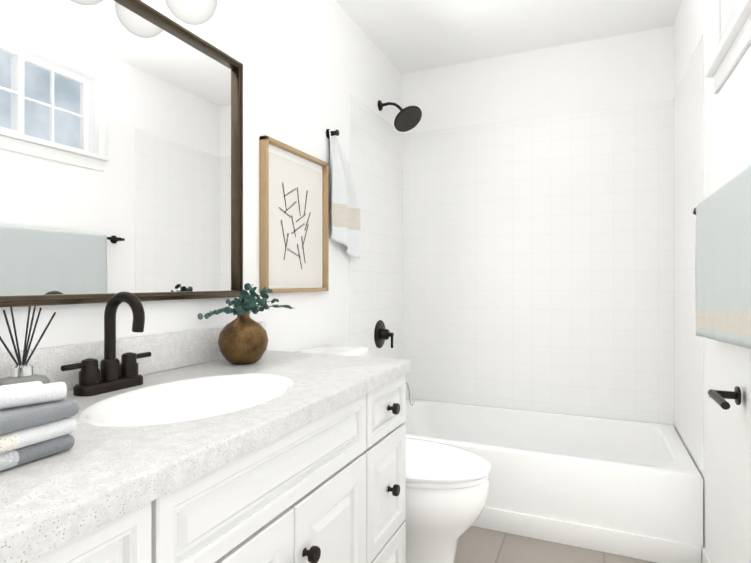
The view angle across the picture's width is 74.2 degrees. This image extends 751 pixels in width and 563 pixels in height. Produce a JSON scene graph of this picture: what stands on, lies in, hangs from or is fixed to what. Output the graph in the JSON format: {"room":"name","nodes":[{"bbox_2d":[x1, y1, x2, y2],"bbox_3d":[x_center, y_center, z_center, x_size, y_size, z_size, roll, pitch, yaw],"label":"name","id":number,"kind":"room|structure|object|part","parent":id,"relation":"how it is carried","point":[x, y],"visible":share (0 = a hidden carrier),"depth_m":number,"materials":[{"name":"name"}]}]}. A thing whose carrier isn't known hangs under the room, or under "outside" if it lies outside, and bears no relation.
{"room":"bathroom","nodes":[
{"label":"bathroom","id":0,"kind":"room"},
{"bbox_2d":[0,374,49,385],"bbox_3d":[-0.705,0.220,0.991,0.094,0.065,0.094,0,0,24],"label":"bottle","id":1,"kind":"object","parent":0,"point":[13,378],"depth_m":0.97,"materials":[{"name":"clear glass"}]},
{"bbox_2d":[0,0,402,352],"bbox_3d":[-0.806,-0.122,1.099,0.100,2.450,4.870,0,0,24],"label":"wall","id":2,"kind":"structure","parent":0,"point":[309,66],"depth_m":1.97,"materials":[{"name":"paint"}]},
{"bbox_2d":[0,0,242,307],"bbox_3d":[-0.678,-0.347,1.224,0.033,0.800,1.062,0,0,24],"label":"mirror","id":3,"kind":"object","parent":2,"relation":"attached to","point":[121,145],"visible":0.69,"depth_m":1.27,"materials":[{"name":"clear glass"}]},
{"bbox_2d":[0,321,265,390],"bbox_3d":[-0.675,0.200,1.246,0.020,0.105,1.305,0,0,24],"label":"backsplash","id":4,"kind":"structure","parent":2,"relation":"attached to","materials":[{"name":"stone"}]},
{"bbox_2d":[165,0,216,24],"bbox_3d":[-0.605,-0.832,1.213,0.175,0.221,0.522,0,0,24],"label":"sconce","id":5,"kind":"object","parent":2,"relation":"attached to","point":[194,12],"visible":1,"depth_m":1.35,"materials":[{"name":"white glass"}]},
{"bbox_2d":[260,135,328,292],"bbox_3d":[-0.321,-0.246,2.043,0.031,0.580,0.470,0,0,24],"label":"framed artwork","id":6,"kind":"object","parent":2,"relation":"attached to","point":[294,219],"visible":0.98,"depth_m":2.02,"materials":[{"name":"white paper"}]},
{"bbox_2d":[326,129,360,258],"bbox_3d":[-0.149,-0.411,2.403,0.057,0.595,0.323,0,0,24],"label":"towel","id":7,"kind":"object","parent":2,"relation":"attached to","point":[345,220],"visible":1,"depth_m":2.35,"materials":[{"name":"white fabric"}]},
{"bbox_3d":[-0.196,-0.686,2.300,0.053,0.044,0.044,0,0,24],"label":"post","id":8,"kind":"part","parent":7,"relation":"part of","materials":[{"name":"black metal"}]},
{"bbox_2d":[349,92,402,358],"bbox_3d":[0.022,-0.101,2.865,0.002,1.710,0.770,0,0,24],"label":"tiled wall","id":9,"kind":"structure","parent":2,"relation":"attached to","point":[376,170],"depth_m":2.83,"materials":[{"name":"white tile"}]},
{"bbox_2d":[374,320,393,347],"bbox_3d":[0.062,0.304,2.852,0.085,0.164,0.164,0,0,24],"label":"tub valve","id":10,"kind":"object","parent":9,"relation":"attached to","point":[382,333],"visible":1,"depth_m":2.83,"materials":[{"name":"black metal"}]},
{"bbox_2d":[378,100,421,131],"bbox_3d":[0.137,-0.953,2.821,0.247,0.186,0.167,0,0,24],"label":"shower head","id":11,"kind":"object","parent":2,"relation":"attached to","point":[408,118],"visible":1,"depth_m":2.80},
{"bbox_2d":[336,0,681,73],"bbox_3d":[-0.054,-1.397,0.771,1.740,0.100,4.870,0,0,24],"label":"ceiling","id":12,"kind":"structure","parent":0,"point":[406,36],"depth_m":2.60,"materials":[{"name":"paint"}]},
{"bbox_2d":[403,25,673,425],"bbox_3d":[0.891,-0.121,2.959,1.520,2.450,0.100,0,0,24],"label":"wall","id":13,"kind":"structure","parent":0,"point":[624,69],"depth_m":2.86,"materials":[{"name":"paint"}]},
{"bbox_2d":[403,99,673,424],"bbox_3d":[0.871,-0.101,2.913,1.516,1.710,0.002,0,0,24],"label":"tiled wall","id":14,"kind":"structure","parent":13,"relation":"attached to","point":[538,263],"depth_m":2.86,"materials":[{"name":"white tile"}]},
{"bbox_2d":[454,526,655,562],"bbox_3d":[-0.054,1.153,0.769,1.740,0.100,4.870,0,0,24],"label":"floor","id":15,"kind":"structure","parent":0,"point":[478,545],"depth_m":2.03,"materials":[{"name":"tile"}]},
{"bbox_2d":[0,369,414,562],"bbox_3d":[-0.401,0.698,1.139,0.606,0.809,1.310,0,0,24],"label":"bathroom vanity","id":16,"kind":"object","parent":15,"relation":"on","point":[330,486],"depth_m":0.99,"materials":[{"name":"white wood"}]},
{"bbox_2d":[0,350,411,560],"bbox_3d":[-0.414,0.273,1.132,0.589,0.040,1.305,0,0,24],"label":"countertop","id":17,"kind":"structure","parent":16,"relation":"on","point":[104,469],"depth_m":0.74,"materials":[{"name":"white stone"}]},
{"bbox_2d":[0,305,55,385],"bbox_3d":[-0.706,0.150,0.990,0.094,0.204,0.126,0,0,24],"label":"diffuser","id":18,"kind":"object","parent":17,"relation":"on","point":[21,372],"visible":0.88,"depth_m":0.98,"materials":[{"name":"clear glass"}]},
{"bbox_2d":[0,381,79,470],"bbox_3d":[-0.594,0.202,0.670,0.212,0.102,0.269,0,0,24],"label":"towel stack","id":19,"kind":"object","parent":17,"relation":"on","point":[37,421],"visible":1,"depth_m":0.70,"materials":[{"name":"grey fabric"}]},
{"bbox_2d":[61,292,150,395],"bbox_3d":[-0.589,0.138,1.153,0.136,0.229,0.228,0,0,24],"label":"faucet","id":20,"kind":"object","parent":17,"relation":"on","point":[112,374],"visible":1,"depth_m":1.15,"materials":[{"name":"black metal"}]},
{"bbox_2d":[71,369,327,436],"bbox_3d":[-0.390,0.322,1.113,0.350,0.137,0.519,0,0,24],"label":"sink","id":21,"kind":"object","parent":17,"relation":"in","point":[175,405],"depth_m":1.23,"materials":[{"name":"white ceramic"}]},
{"bbox_2d":[197,283,292,364],"bbox_3d":[-0.409,0.128,1.534,0.161,0.248,0.489,0,0,24],"label":"vase","id":22,"kind":"object","parent":17,"relation":"on","point":[243,338],"visible":1,"depth_m":1.49,"materials":[{"name":"brown ceramic"}]},
{"bbox_2d":[296,345,490,562],"bbox_3d":[0.044,0.694,1.927,0.796,0.818,0.464,0,0,24],"label":"toilet","id":23,"kind":"object","parent":15,"relation":"on","point":[447,488],"visible":0.38,"depth_m":1.73,"materials":[{"name":"ceramic"}]},
{"bbox_2d":[403,398,702,562],"bbox_3d":[0.715,0.925,2.554,1.512,0.356,0.776,0,0,24],"label":"bathtub","id":24,"kind":"object","parent":15,"relation":"on","point":[639,477],"visible":0.56,"depth_m":2.17,"materials":[{"name":"ceramic"}]},
{"bbox_2d":[471,507,700,562],"bbox_3d":[0.553,1.056,2.195,1.503,0.095,0.012,0,0,24],"label":"baseboard","id":25,"kind":"structure","parent":24,"relation":"attached to","point":[641,547],"depth_m":2.04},
{"bbox_2d":[674,0,750,562],"bbox_3d":[0.688,-0.123,0.446,0.120,2.450,4.870,0,0,24],"label":"wall","id":26,"kind":"structure","parent":0,"point":[727,432],"depth_m":1.62,"materials":[{"name":"paint"}]},
{"bbox_2d":[674,32,703,477],"bbox_3d":[1.413,-0.101,2.257,0.002,1.710,0.770,0,0,24],"label":"tiled wall","id":27,"kind":"structure","parent":26,"relation":"attached to","point":[688,198],"depth_m":2.20,"materials":[{"name":"white tile"}]},
{"bbox_2d":[702,548,710,562],"bbox_3d":[0.469,1.055,0.108,0.012,0.095,3.877,0,0,24],"label":"baseboard","id":28,"kind":"structure","parent":26,"relation":"attached to","point":[705,557],"depth_m":1.84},
{"bbox_2d":[692,164,750,348],"bbox_3d":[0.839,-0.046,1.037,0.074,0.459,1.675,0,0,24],"label":"towel","id":29,"kind":"object","parent":26,"relation":"attached to","point":[723,264],"visible":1,"depth_m":1.31,"materials":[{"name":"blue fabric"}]},
{"bbox_2d":[708,386,740,409],"bbox_3d":[0.969,0.323,1.362,0.073,0.051,0.176,0,0,24],"label":"toilet paper holder","id":30,"kind":"object","parent":26,"relation":"attached to","point":[718,397],"visible":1,"depth_m":1.39,"materials":[{"name":"black metal"}]},
{"bbox_2d":[705,0,750,77],"bbox_3d":[1.034,-0.718,1.282,0.155,0.026,0.900,0,0,24],"label":"window sill","id":31,"kind":"structure","parent":26,"relation":"attached to","point":[741,16],"depth_m":1.44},
{"bbox_2d":[711,0,750,93],"bbox_3d":[1.044,-0.945,1.278,0.134,0.605,0.920,0,0,24],"label":"window","id":32,"kind":"structure","parent":26,"relation":"in","point":[715,23],"depth_m":1.64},
{"bbox_3d":[0.990,-0.673,1.302,0.012,0.063,0.870,0,0,24],"label":"window apron","id":33,"kind":"part","parent":32,"relation":"part of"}
]}

